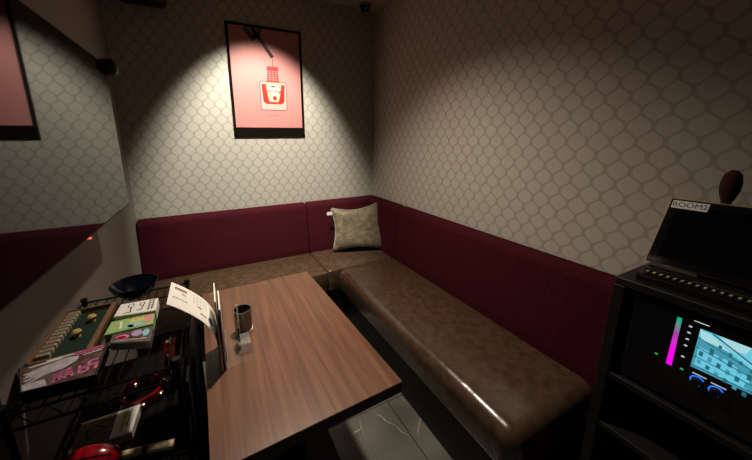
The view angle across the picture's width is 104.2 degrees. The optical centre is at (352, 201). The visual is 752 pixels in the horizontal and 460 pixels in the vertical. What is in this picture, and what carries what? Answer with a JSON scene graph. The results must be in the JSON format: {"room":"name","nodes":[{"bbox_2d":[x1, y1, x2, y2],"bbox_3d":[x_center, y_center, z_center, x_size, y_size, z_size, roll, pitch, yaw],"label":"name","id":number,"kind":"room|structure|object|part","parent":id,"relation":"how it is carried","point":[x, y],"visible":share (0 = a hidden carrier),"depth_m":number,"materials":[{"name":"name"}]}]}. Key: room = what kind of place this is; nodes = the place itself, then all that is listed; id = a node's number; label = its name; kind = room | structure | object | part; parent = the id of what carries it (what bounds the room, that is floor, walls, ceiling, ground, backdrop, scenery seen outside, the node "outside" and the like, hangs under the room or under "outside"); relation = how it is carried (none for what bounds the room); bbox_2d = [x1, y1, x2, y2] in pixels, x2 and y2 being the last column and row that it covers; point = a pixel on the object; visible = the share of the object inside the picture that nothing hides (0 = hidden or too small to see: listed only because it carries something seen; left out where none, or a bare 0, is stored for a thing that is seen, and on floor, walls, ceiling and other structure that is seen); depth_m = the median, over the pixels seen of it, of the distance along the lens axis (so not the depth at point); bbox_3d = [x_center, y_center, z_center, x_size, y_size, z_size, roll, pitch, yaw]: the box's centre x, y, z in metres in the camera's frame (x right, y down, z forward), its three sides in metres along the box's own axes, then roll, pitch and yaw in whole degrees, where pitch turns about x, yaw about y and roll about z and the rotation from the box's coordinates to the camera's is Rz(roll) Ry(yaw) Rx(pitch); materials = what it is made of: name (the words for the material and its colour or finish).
{"room":"karaoke room","nodes":[
{"label":"karaoke room","id":0,"kind":"room"},
{"bbox_2d":[0,0,142,459],"bbox_3d":[-1.103,-0.070,1.166,0.060,2.303,1.437,-6,13,-25],"label":"wall","id":1,"kind":"structure","parent":0,"point":[112,254],"depth_m":0.96,"materials":[{"name":"grey paint"}]},
{"bbox_2d":[0,0,128,311],"bbox_3d":[-0.792,-0.158,0.723,0.136,0.559,0.973,-6,13,-25],"label":"television","id":2,"kind":"object","parent":1,"relation":"attached to","point":[62,179],"visible":1,"depth_m":0.65,"materials":[{"name":"black paint"}]},
{"bbox_2d":[99,58,118,75],"bbox_3d":[-1.006,-0.516,1.124,0.169,0.072,0.065,-6,13,-25],"label":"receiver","id":3,"kind":"object","parent":1,"relation":"attached to","point":[112,69],"visible":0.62,"depth_m":1.13,"materials":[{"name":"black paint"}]},
{"bbox_2d":[99,0,373,219],"bbox_3d":[-0.741,-0.290,2.177,2.200,2.303,0.100,-6,13,-25],"label":"wall","id":4,"kind":"structure","parent":0,"point":[184,155],"depth_m":1.99,"materials":[{"name":"paper"}]},
{"bbox_2d":[120,0,166,8],"bbox_3d":[-1.174,-1.187,1.613,0.235,0.170,0.174,-6,13,-25],"label":"wall speaker","id":5,"kind":"object","parent":4,"relation":"attached to","point":[161,4],"visible":1,"depth_m":1.63,"materials":[{"name":"black paint"}]},
{"bbox_2d":[224,20,304,136],"bbox_3d":[-0.598,-0.833,2.071,0.506,0.737,0.010,-6,13,-25],"label":"framed poster","id":6,"kind":"object","parent":4,"relation":"attached to","point":[265,63],"visible":1,"depth_m":2.06,"materials":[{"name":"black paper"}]},
{"bbox_2d":[190,361,451,459],"bbox_3d":[-0.069,1.143,1.109,2.200,0.060,3.100,-6,13,-25],"label":"floor","id":7,"kind":"structure","parent":0,"point":[391,429],"depth_m":1.32,"materials":[{"name":"tile"}]},
{"bbox_2d":[0,279,209,459],"bbox_3d":[-0.681,0.750,0.957,0.340,0.782,0.487,-6,13,-25],"label":"wire rack","id":8,"kind":"object","parent":7,"relation":"on","point":[185,394],"visible":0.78,"depth_m":0.87,"materials":[{"name":"black metal"}]},
{"bbox_3d":[-0.721,0.813,0.684,0.013,0.774,0.013,-6,13,-25],"label":"post","id":9,"kind":"part","parent":8,"relation":"part of","materials":[{"name":"black metal"}]},
{"bbox_2d":[17,343,109,403],"bbox_3d":[-0.687,0.406,0.683,0.172,0.030,0.124,-6,13,-25],"label":"game box","id":10,"kind":"object","parent":8,"relation":"on","point":[83,369],"visible":1,"depth_m":0.67,"materials":[{"name":"black"}]},
{"bbox_2d":[24,301,117,366],"bbox_3d":[-0.789,0.376,0.841,0.126,0.024,0.254,-6,13,-25],"label":"tray","id":11,"kind":"object","parent":8,"relation":"on","point":[92,333],"visible":0.65,"depth_m":0.84,"materials":[{"name":"green fabric"}]},
{"bbox_2d":[34,311,80,361],"bbox_3d":[-0.829,0.375,0.829,0.028,0.014,0.216,-6,13,-25],"label":"tiles","id":12,"kind":"object","parent":11,"relation":"on","point":[38,357],"depth_m":0.80,"materials":[{"name":"beige"}]},
{"bbox_2d":[71,328,81,337],"bbox_3d":[-0.777,0.372,0.823,0.023,0.023,0.023,-6,13,-25],"label":"pawn","id":13,"kind":"object","parent":11,"relation":"on","point":[76,332],"visible":1,"depth_m":0.82,"materials":[{"name":"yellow wood"}]},
{"bbox_2d":[87,314,96,322],"bbox_3d":[-0.797,0.357,0.893,0.023,0.023,0.023,-6,13,-25],"label":"pawn","id":14,"kind":"object","parent":11,"relation":"on","point":[91,317],"visible":1,"depth_m":0.89,"materials":[{"name":"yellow wood"}]},
{"bbox_2d":[68,404,141,454],"bbox_3d":[-0.693,0.651,0.826,0.141,0.027,0.093,-6,13,-25],"label":"carton","id":15,"kind":"object","parent":8,"relation":"on","point":[119,427],"visible":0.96,"depth_m":0.82,"materials":[{"name":"white"}]},
{"bbox_2d":[65,438,174,459],"bbox_3d":[-0.595,0.642,0.755,0.236,0.073,0.078,-6,13,-25],"label":"maraca","id":16,"kind":"object","parent":8,"relation":"on","point":[107,450],"visible":1,"depth_m":0.74,"materials":[{"name":"red plastic"}]},
{"bbox_3d":[-0.537,0.652,0.767,0.125,0.030,0.023,-4,13,-15],"label":"handle","id":17,"kind":"part","parent":16,"relation":"part of","materials":[{"name":"beige wood"}]},
{"bbox_2d":[54,344,195,459],"bbox_3d":[-0.685,0.665,0.937,0.330,0.046,0.486,-6,13,-25],"label":"shelf","id":18,"kind":"object","parent":8,"relation":"attached to","point":[162,420],"depth_m":0.90,"materials":[{"name":"black metal"}]},
{"bbox_2d":[104,313,155,342],"bbox_3d":[-0.646,0.369,0.857,0.113,0.029,0.066,-6,13,-25],"label":"game box","id":19,"kind":"object","parent":8,"relation":"on","point":[121,326],"visible":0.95,"depth_m":0.84,"materials":[{"name":"green cardboard"}]},
{"bbox_2d":[110,326,153,350],"bbox_3d":[-0.604,0.383,0.797,0.099,0.024,0.076,-6,13,-25],"label":"case","id":20,"kind":"object","parent":8,"relation":"on","point":[142,338],"visible":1,"depth_m":0.79,"materials":[{"name":"cardboard"}]},
{"bbox_2d":[108,273,157,300],"bbox_3d":[-0.783,0.317,1.053,0.145,0.050,0.145,-6,13,-25],"label":"bowl","id":21,"kind":"object","parent":8,"relation":"on","point":[134,287],"visible":1,"depth_m":1.06,"materials":[{"name":"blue ceramic"}]},
{"bbox_2d":[114,298,159,320],"bbox_3d":[-0.680,0.352,0.927,0.109,0.033,0.090,-6,13,-25],"label":"game box","id":22,"kind":"object","parent":8,"relation":"on","point":[151,306],"visible":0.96,"depth_m":0.91,"materials":[{"name":"white cardboard"}]},
{"bbox_2d":[117,373,166,410],"bbox_3d":[-0.681,0.619,0.945,0.135,0.034,0.135,-6,13,-25],"label":"tambourine","id":23,"kind":"object","parent":8,"relation":"on","point":[153,397],"visible":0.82,"depth_m":0.94,"materials":[{"name":"red plastic"}]},
{"bbox_2d":[163,337,184,377],"bbox_3d":[-0.621,0.540,1.017,0.051,0.138,0.142,-6,13,-25],"label":"tambourine","id":24,"kind":"object","parent":8,"relation":"on","point":[176,342],"visible":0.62,"depth_m":0.98,"materials":[{"name":"red plastic"}]},
{"bbox_3d":[-0.442,0.782,0.818,0.013,0.774,0.013,-6,13,-25],"label":"post","id":25,"kind":"part","parent":8,"relation":"part of","materials":[{"name":"black metal"}]},
{"bbox_3d":[-0.532,0.753,1.034,0.006,0.660,0.458,-6,13,-25],"label":"panel","id":26,"kind":"part","parent":8,"relation":"part of","materials":[{"name":"black metal"}]},
{"bbox_2d":[136,202,327,360],"bbox_3d":[-0.775,0.510,1.986,1.111,0.820,0.498,-6,13,-25],"label":"bench section","id":27,"kind":"object","parent":7,"relation":"on","point":[227,249],"visible":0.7,"depth_m":2.01,"materials":[{"name":"brown leather"}]},
{"bbox_3d":[-0.864,0.326,2.127,1.111,0.520,0.103,-6,13,-25],"label":"backrest","id":28,"kind":"part","parent":27,"relation":"part of","materials":[{"name":"fabric"}]},
{"bbox_3d":[-0.756,0.581,1.963,1.111,0.150,0.415,-6,13,-25],"label":"seat","id":29,"kind":"part","parent":27,"relation":"part of","materials":[{"name":"brown leather"}]},
{"bbox_2d":[203,271,401,459],"bbox_3d":[-0.268,0.784,1.165,0.532,0.620,0.848,-6,13,-25],"label":"table","id":30,"kind":"object","parent":7,"relation":"on","point":[304,369],"visible":0.96,"depth_m":0.90,"materials":[{"name":"brown wood"}]},
{"bbox_2d":[167,282,240,370],"bbox_3d":[-0.439,0.384,0.929,0.217,0.265,0.138,-6,13,-25],"label":"menu stand","id":31,"kind":"object","parent":30,"relation":"on","point":[179,297],"visible":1,"depth_m":0.89,"materials":[{"name":"white paper"}]},
{"bbox_2d":[236,305,240,337],"bbox_3d":[-0.406,0.429,1.039,0.005,0.125,0.015,-6,13,-25],"label":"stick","id":32,"kind":"object","parent":30,"relation":"on","point":[236,305],"visible":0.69,"depth_m":1.03,"materials":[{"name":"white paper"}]},
{"bbox_2d":[233,304,252,335],"bbox_3d":[-0.403,0.440,1.079,0.063,0.092,0.063,-6,13,-25],"label":"metal cup","id":33,"kind":"object","parent":30,"relation":"on","point":[244,310],"visible":0.91,"depth_m":1.06,"materials":[{"name":"silver metal"}]},
{"bbox_3d":[-0.274,1.080,1.232,0.390,0.014,0.520,-6,13,-25],"label":"foot plate","id":34,"kind":"part","parent":30,"relation":"part of","materials":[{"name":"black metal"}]},
{"bbox_2d":[305,195,403,315],"bbox_3d":[0.007,0.421,2.368,0.632,0.820,0.486,-6,13,-25],"label":"bench section","id":35,"kind":"object","parent":7,"relation":"on","point":[321,226],"visible":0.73,"depth_m":2.34,"materials":[{"name":"brown leather"}]},
{"bbox_3d":[-0.079,0.239,2.504,0.630,0.520,0.103,-6,13,-25],"label":"backrest","id":36,"kind":"part","parent":35,"relation":"part of","materials":[{"name":"fabric"}]},
{"bbox_3d":[-0.011,0.496,2.327,0.549,0.150,0.403,-6,13,-25],"label":"seat","id":37,"kind":"part","parent":35,"relation":"part of","materials":[{"name":"brown leather"}]},
{"bbox_2d":[327,203,380,251],"bbox_3d":[0.026,0.212,2.386,0.463,0.370,0.186,-4,13,-14],"label":"cushion","id":38,"kind":"object","parent":35,"relation":"on","point":[359,227],"visible":0.99,"depth_m":2.35,"materials":[{"name":"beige fabric"}]},
{"bbox_3d":[0.243,0.248,2.450,0.103,0.520,0.482,-6,13,-25],"label":"backrest","id":39,"kind":"part","parent":35,"relation":"part of","materials":[{"name":"fabric"}]},
{"bbox_2d":[339,206,615,459],"bbox_3d":[0.462,0.593,1.552,0.553,0.820,1.403,-6,13,-25],"label":"bench section","id":40,"kind":"object","parent":7,"relation":"on","point":[494,342],"visible":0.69,"depth_m":1.27,"materials":[{"name":"brown leather"}]},
{"bbox_3d":[0.663,0.424,1.618,0.103,0.520,1.403,-6,13,-25],"label":"backrest","id":41,"kind":"part","parent":40,"relation":"part of","materials":[{"name":"fabric"}]},
{"bbox_2d":[579,262,751,459],"bbox_3d":[1.024,0.716,0.645,0.346,0.953,0.717,-6,13,-25],"label":"media cabinet","id":42,"kind":"object","parent":7,"relation":"on","point":[627,419],"visible":0.48,"depth_m":0.80,"materials":[{"name":"black wood"}]},
{"bbox_3d":[0.871,0.662,0.951,0.346,0.931,0.024,-6,13,-25],"label":"panel","id":43,"kind":"part","parent":42,"relation":"part of","materials":[{"name":"black wood"}]},
{"bbox_3d":[1.180,0.687,0.706,0.008,0.881,0.697,-6,13,-25],"label":"panel","id":44,"kind":"part","parent":42,"relation":"part of","materials":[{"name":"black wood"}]},
{"bbox_2d":[597,392,747,459],"bbox_3d":[1.022,0.697,0.639,0.336,0.018,0.669,-6,13,-25],"label":"shelf","id":45,"kind":"object","parent":42,"relation":"attached to","point":[647,429],"depth_m":0.82,"materials":[{"name":"black wood"}]},
{"bbox_2d":[607,363,751,459],"bbox_3d":[1.020,0.534,0.604,0.336,0.018,0.669,-6,13,-25],"label":"shelf","id":46,"kind":"object","parent":42,"relation":"attached to","point":[717,433],"depth_m":0.70,"materials":[{"name":"black wood"}]},
{"bbox_3d":[1.021,0.261,0.547,0.346,0.022,0.717,-6,13,-25],"label":"panel","id":47,"kind":"part","parent":42,"relation":"part of","materials":[{"name":"black wood"}]},
{"bbox_2d":[620,292,751,444],"bbox_3d":[1.006,0.405,0.569,0.310,0.250,0.635,-6,13,-25],"label":"machine","id":48,"kind":"object","parent":42,"relation":"on","point":[702,363],"visible":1,"depth_m":0.68,"materials":[{"name":"black plastic"}]},
{"bbox_3d":[0.792,0.416,0.672,0.012,0.016,0.016,-6,13,-25],"label":"knob","id":49,"kind":"part","parent":48,"relation":"part of","materials":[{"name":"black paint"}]},
{"bbox_3d":[0.804,0.424,0.647,0.012,0.016,0.016,-6,13,-25],"label":"knob","id":50,"kind":"part","parent":48,"relation":"part of","materials":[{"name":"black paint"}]},
{"bbox_2d":[635,268,751,315],"bbox_3d":[0.848,0.224,0.617,0.056,0.023,0.366,-6,13,-25],"label":"control unit","id":51,"kind":"object","parent":42,"relation":"on","point":[739,303],"visible":1,"depth_m":0.68,"materials":[{"name":"black plastic"}]},
{"bbox_2d":[643,198,751,297],"bbox_3d":[0.931,0.120,0.661,0.148,0.206,0.350,-6,13,-25],"label":"tablet","id":52,"kind":"object","parent":42,"relation":"on","point":[702,242],"visible":0.97,"depth_m":0.71,"materials":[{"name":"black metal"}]},
{"bbox_2d":[719,170,743,204],"bbox_3d":[1.006,0.054,0.796,0.042,0.278,0.042,-6,13,-25],"label":"maraca","id":53,"kind":"object","parent":42,"relation":"on","point":[731,183],"visible":0.54,"depth_m":0.77,"materials":[{"name":"red plastic"}]},
{"bbox_2d":[320,0,387,11],"bbox_3d":[-0.065,-1.168,0.566,2.200,0.080,3.200,-6,13,-25],"label":"ceiling","id":54,"kind":"structure","parent":0,"point":[375,4],"depth_m":2.16,"materials":[{"name":"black paint"}]},
{"bbox_2d":[359,2,370,11],"bbox_3d":[0.095,-1.454,2.198,0.092,0.050,0.092,-6,13,-25],"label":"dome camera","id":55,"kind":"object","parent":54,"relation":"attached to","point":[364,6],"visible":1,"depth_m":2.17,"materials":[{"name":"grey"}]},
{"bbox_2d":[372,0,751,275],"bbox_3d":[0.886,-0.108,1.269,0.100,2.303,3.000,-6,13,-25],"label":"wall","id":56,"kind":"structure","parent":0,"point":[570,130],"depth_m":1.18,"materials":[{"name":"paper"}]}
]}

